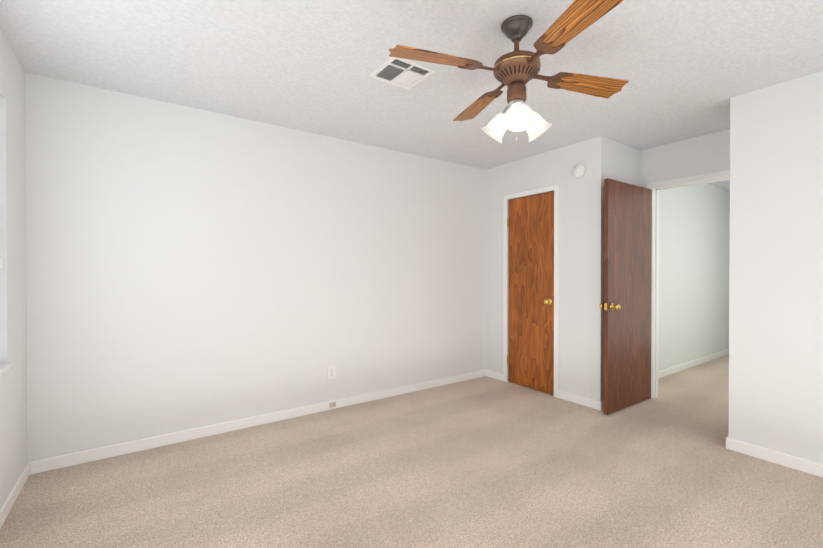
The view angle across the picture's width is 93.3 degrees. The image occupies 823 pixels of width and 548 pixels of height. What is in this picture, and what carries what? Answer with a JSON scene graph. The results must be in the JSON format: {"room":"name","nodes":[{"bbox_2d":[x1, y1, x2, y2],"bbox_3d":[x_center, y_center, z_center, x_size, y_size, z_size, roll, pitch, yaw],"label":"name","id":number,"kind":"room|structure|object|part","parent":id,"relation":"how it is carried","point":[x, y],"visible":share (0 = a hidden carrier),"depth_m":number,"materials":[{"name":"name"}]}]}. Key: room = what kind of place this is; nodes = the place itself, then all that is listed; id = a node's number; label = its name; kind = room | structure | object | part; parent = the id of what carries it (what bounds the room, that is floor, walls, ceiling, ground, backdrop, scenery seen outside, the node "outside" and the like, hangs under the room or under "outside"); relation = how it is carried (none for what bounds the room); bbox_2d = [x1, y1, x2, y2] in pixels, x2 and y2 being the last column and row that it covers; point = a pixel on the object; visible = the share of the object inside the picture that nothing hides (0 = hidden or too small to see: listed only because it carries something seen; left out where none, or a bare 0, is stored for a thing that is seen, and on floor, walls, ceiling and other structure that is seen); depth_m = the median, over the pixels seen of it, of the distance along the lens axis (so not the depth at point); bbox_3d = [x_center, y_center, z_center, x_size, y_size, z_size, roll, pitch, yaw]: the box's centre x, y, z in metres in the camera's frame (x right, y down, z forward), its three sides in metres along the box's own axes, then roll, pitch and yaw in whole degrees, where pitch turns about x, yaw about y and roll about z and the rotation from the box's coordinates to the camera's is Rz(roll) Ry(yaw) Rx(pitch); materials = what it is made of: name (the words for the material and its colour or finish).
{"room":"empty bedroom","nodes":[
{"label":"empty bedroom","id":0,"kind":"room"},
{"bbox_2d":[0,30,26,507],"bbox_3d":[-1.222,0.012,0.632,0.150,2.440,4.100,0,0,-35],"label":"wall","id":1,"kind":"structure","parent":0,"point":[13,396],"depth_m":2.10,"materials":[{"name":"white paint"}]},
{"bbox_2d":[0,259,2,268],"bbox_3d":[-2.108,-0.052,1.994,0.018,0.050,0.012,0,0,-35],"label":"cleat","id":2,"kind":"object","parent":1,"relation":"attached to","point":[1,263],"visible":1,"depth_m":1.99,"materials":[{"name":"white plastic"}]},
{"bbox_2d":[0,363,12,377],"bbox_3d":[-1.645,0.483,1.260,0.172,0.030,1.750,0,0,-35],"label":"window sill","id":3,"kind":"structure","parent":1,"relation":"attached to","point":[5,368],"depth_m":1.94,"materials":[{"name":"white tile"}]},
{"bbox_2d":[0,462,29,528],"bbox_3d":[-1.155,1.192,0.686,0.013,0.078,4.100,0,0,-35],"label":"baseboard","id":4,"kind":"structure","parent":1,"relation":"attached to","point":[9,502],"depth_m":2.07,"materials":[{"name":"white paint"}]},
{"bbox_2d":[25,72,485,461],"bbox_3d":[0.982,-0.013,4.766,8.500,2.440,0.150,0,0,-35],"label":"wall","id":5,"kind":"structure","parent":0,"point":[187,268],"depth_m":2.96,"materials":[{"name":"white paint"}]},
{"bbox_2d":[30,369,485,474],"bbox_3d":[-0.718,1.175,3.486,3.912,0.078,0.013,0,0,-35],"label":"baseboard","id":6,"kind":"structure","parent":5,"relation":"attached to","point":[61,461],"depth_m":2.96,"materials":[{"name":"white paint"}]},
{"bbox_2d":[327,365,335,379],"bbox_3d":[-0.716,0.881,3.487,0.076,0.124,0.008,0,0,-35],"label":"outlet","id":7,"kind":"object","parent":5,"relation":"attached to","point":[331,369],"visible":1,"depth_m":3.48,"materials":[{"name":"white plastic"}]},
{"bbox_2d":[329,402,335,407],"bbox_3d":[-0.707,1.169,3.475,0.056,0.041,0.016,0,0,-35],"label":"phone jack","id":8,"kind":"object","parent":5,"relation":"attached to","point":[332,404],"visible":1,"depth_m":3.47,"materials":[{"name":"beige plastic"}]},
{"bbox_2d":[0,354,822,547],"bbox_3d":[2.138,1.267,2.990,8.650,0.100,4.700,0,0,-35],"label":"floor","id":9,"kind":"structure","parent":0,"point":[485,462],"depth_m":2.26,"materials":[{"name":"carpet"}]},
{"bbox_2d":[0,0,822,190],"bbox_3d":[2.138,-1.273,2.974,8.650,0.100,4.700,0,0,-35],"label":"ceiling","id":10,"kind":"structure","parent":0,"point":[687,69],"depth_m":2.21,"materials":[{"name":"white paint"}]},
{"bbox_2d":[369,57,435,89],"bbox_3d":[-0.057,-1.215,2.356,0.292,0.009,0.285,0,0,-35],"label":"ceiling vent","id":11,"kind":"object","parent":10,"relation":"in","point":[404,73],"visible":1,"depth_m":2.35,"materials":[{"name":"white metal"}]},
{"bbox_2d":[389,0,628,142],"bbox_3d":[0.512,-0.933,1.895,0.972,0.564,0.972,0,0,28],"label":"fan","id":12,"kind":"object","parent":10,"relation":"hanging from","point":[516,71],"visible":1,"depth_m":1.83,"materials":[{"name":"brown wood"}]},
{"label":"blade","id":13,"kind":"part","parent":12,"relation":"part of","materials":[{"name":"brown wood"}]},
{"label":"blade","id":14,"kind":"part","parent":12,"relation":"part of","materials":[{"name":"brown wood"}]},
{"bbox_3d":[0.423,-0.737,1.966,0.132,0.153,0.151,0,0,-35],"label":"lamp shade","id":15,"kind":"part","parent":12,"relation":"part of","materials":[{"name":"white glass"}]},
{"bbox_3d":[0.510,-1.092,1.893,0.048,0.108,0.042,0,0,-35],"label":"rod","id":16,"kind":"part","parent":12,"relation":"part of","materials":[{"name":"brown metal"}]},
{"bbox_3d":[0.512,-0.983,1.895,0.223,0.121,0.223,0,0,-35],"label":"motor","id":17,"kind":"part","parent":12,"relation":"part of","materials":[{"name":"brown metal"}]},
{"bbox_3d":[0.495,-0.754,1.804,0.073,0.086,0.072,0,0,-35],"label":"bulb","id":18,"kind":"part","parent":12,"relation":"part of","materials":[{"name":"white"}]},
{"bbox_3d":[0.490,-0.736,1.778,0.141,0.153,0.139,0,0,-35],"label":"lamp shade","id":19,"kind":"part","parent":12,"relation":"part of","materials":[{"name":"white glass"}]},
{"bbox_3d":[0.622,-0.737,1.927,0.151,0.153,0.132,0,0,-35],"label":"lamp shade","id":20,"kind":"part","parent":12,"relation":"part of","materials":[{"name":"white glass"}]},
{"label":"blade","id":21,"kind":"part","parent":12,"relation":"part of","materials":[{"name":"brown wood"}]},
{"label":"blade","id":22,"kind":"part","parent":12,"relation":"part of","materials":[{"name":"brown wood"}]},
{"bbox_2d":[608,139,639,185],"bbox_3d":[2.044,-0.007,3.783,0.723,2.440,0.120,0,0,-35],"label":"wall","id":23,"kind":"structure","parent":0,"point":[623,163],"depth_m":3.68,"materials":[{"name":"white paint"}]},
{"bbox_2d":[486,71,822,463],"bbox_3d":[2.353,-0.004,3.132,0.723,2.440,4.100,0,0,-35],"label":"wall","id":24,"kind":"structure","parent":0,"point":[776,289],"depth_m":2.59,"materials":[{"name":"white paint"}]},
{"bbox_2d":[486,370,502,380],"bbox_3d":[0.960,1.169,4.488,0.013,0.078,0.267,0,0,-35],"label":"baseboard","id":25,"kind":"structure","parent":24,"relation":"attached to","point":[494,375],"depth_m":4.48,"materials":[{"name":"white paint"}]},
{"bbox_2d":[507,192,553,393],"bbox_3d":[1.234,0.190,4.090,0.104,2.018,0.600,0,0,-35],"label":"closet door","id":26,"kind":"structure","parent":24,"relation":"in","point":[530,355],"depth_m":4.08,"materials":[{"name":"brown wood"}]},
{"bbox_3d":[1.357,0.277,3.884,0.068,0.065,0.065,0,0,-35],"label":"knob","id":27,"kind":"part","parent":26,"relation":"part of","materials":[{"name":"gold metal"}]},
{"bbox_2d":[503,184,558,397],"bbox_3d":[1.238,0.166,4.086,0.012,2.090,0.700,0,0,-35],"label":"trim","id":28,"kind":"structure","parent":24,"relation":"attached to","point":[555,188],"depth_m":3.83,"materials":[{"name":"white paint"}]},
{"bbox_2d":[572,164,585,178],"bbox_3d":[1.548,-0.957,3.613,0.036,0.132,0.132,0,0,-35],"label":"smoke detector","id":29,"kind":"object","parent":24,"relation":"attached to","point":[578,171],"visible":0.98,"depth_m":3.59,"materials":[{"name":"white plastic"}]},
{"bbox_2d":[558,390,601,410],"bbox_3d":[1.562,1.175,3.628,0.013,0.078,0.433,0,0,-35],"label":"baseboard","id":30,"kind":"structure","parent":24,"relation":"attached to","point":[584,401],"depth_m":3.61,"materials":[{"name":"white paint"}]},
{"bbox_2d":[726,437,822,477],"bbox_3d":[2.712,1.185,1.983,0.013,0.078,1.793,0,0,-35],"label":"baseboard","id":31,"kind":"structure","parent":24,"relation":"attached to","point":[797,463],"depth_m":2.50,"materials":[{"name":"white paint"}]},
{"bbox_2d":[640,129,729,187],"bbox_3d":[2.624,-0.006,3.480,0.120,2.440,1.040,0,0,-35],"label":"wall","id":32,"kind":"structure","parent":0,"point":[703,154],"depth_m":3.54,"materials":[{"name":"white paint"}]},
{"bbox_2d":[647,170,729,398],"bbox_3d":[2.610,0.167,3.493,0.134,2.095,0.875,0,0,-35],"label":"door frame","id":33,"kind":"structure","parent":32,"relation":"attached to","point":[655,287],"depth_m":3.78,"materials":[{"name":"white paint"}]},
{"bbox_2d":[599,178,651,414],"bbox_3d":[1.990,0.193,3.554,0.823,2.018,0.172,0,0,-35],"label":"entry door","id":34,"kind":"structure","parent":33,"relation":"in","point":[626,305],"depth_m":3.50,"materials":[{"name":"brown wood"}]},
{"bbox_3d":[1.698,0.280,3.349,0.108,0.065,0.172,0,0,-35],"label":"knob","id":35,"kind":"part","parent":34,"relation":"part of","materials":[{"name":"gold metal"}]},
{"bbox_2d":[658,183,729,371],"bbox_3d":[3.643,-0.016,5.120,3.432,2.440,0.120,0,0,-35],"label":"wall","id":36,"kind":"structure","parent":0,"point":[694,234],"depth_m":5.07,"materials":[{"name":"white paint"}]},
{"bbox_2d":[658,349,728,378],"bbox_3d":[3.682,1.166,5.073,3.432,0.078,0.013,0,0,-35],"label":"baseboard","id":37,"kind":"structure","parent":36,"relation":"attached to","point":[675,369],"depth_m":5.02,"materials":[{"name":"white paint"}]}
]}

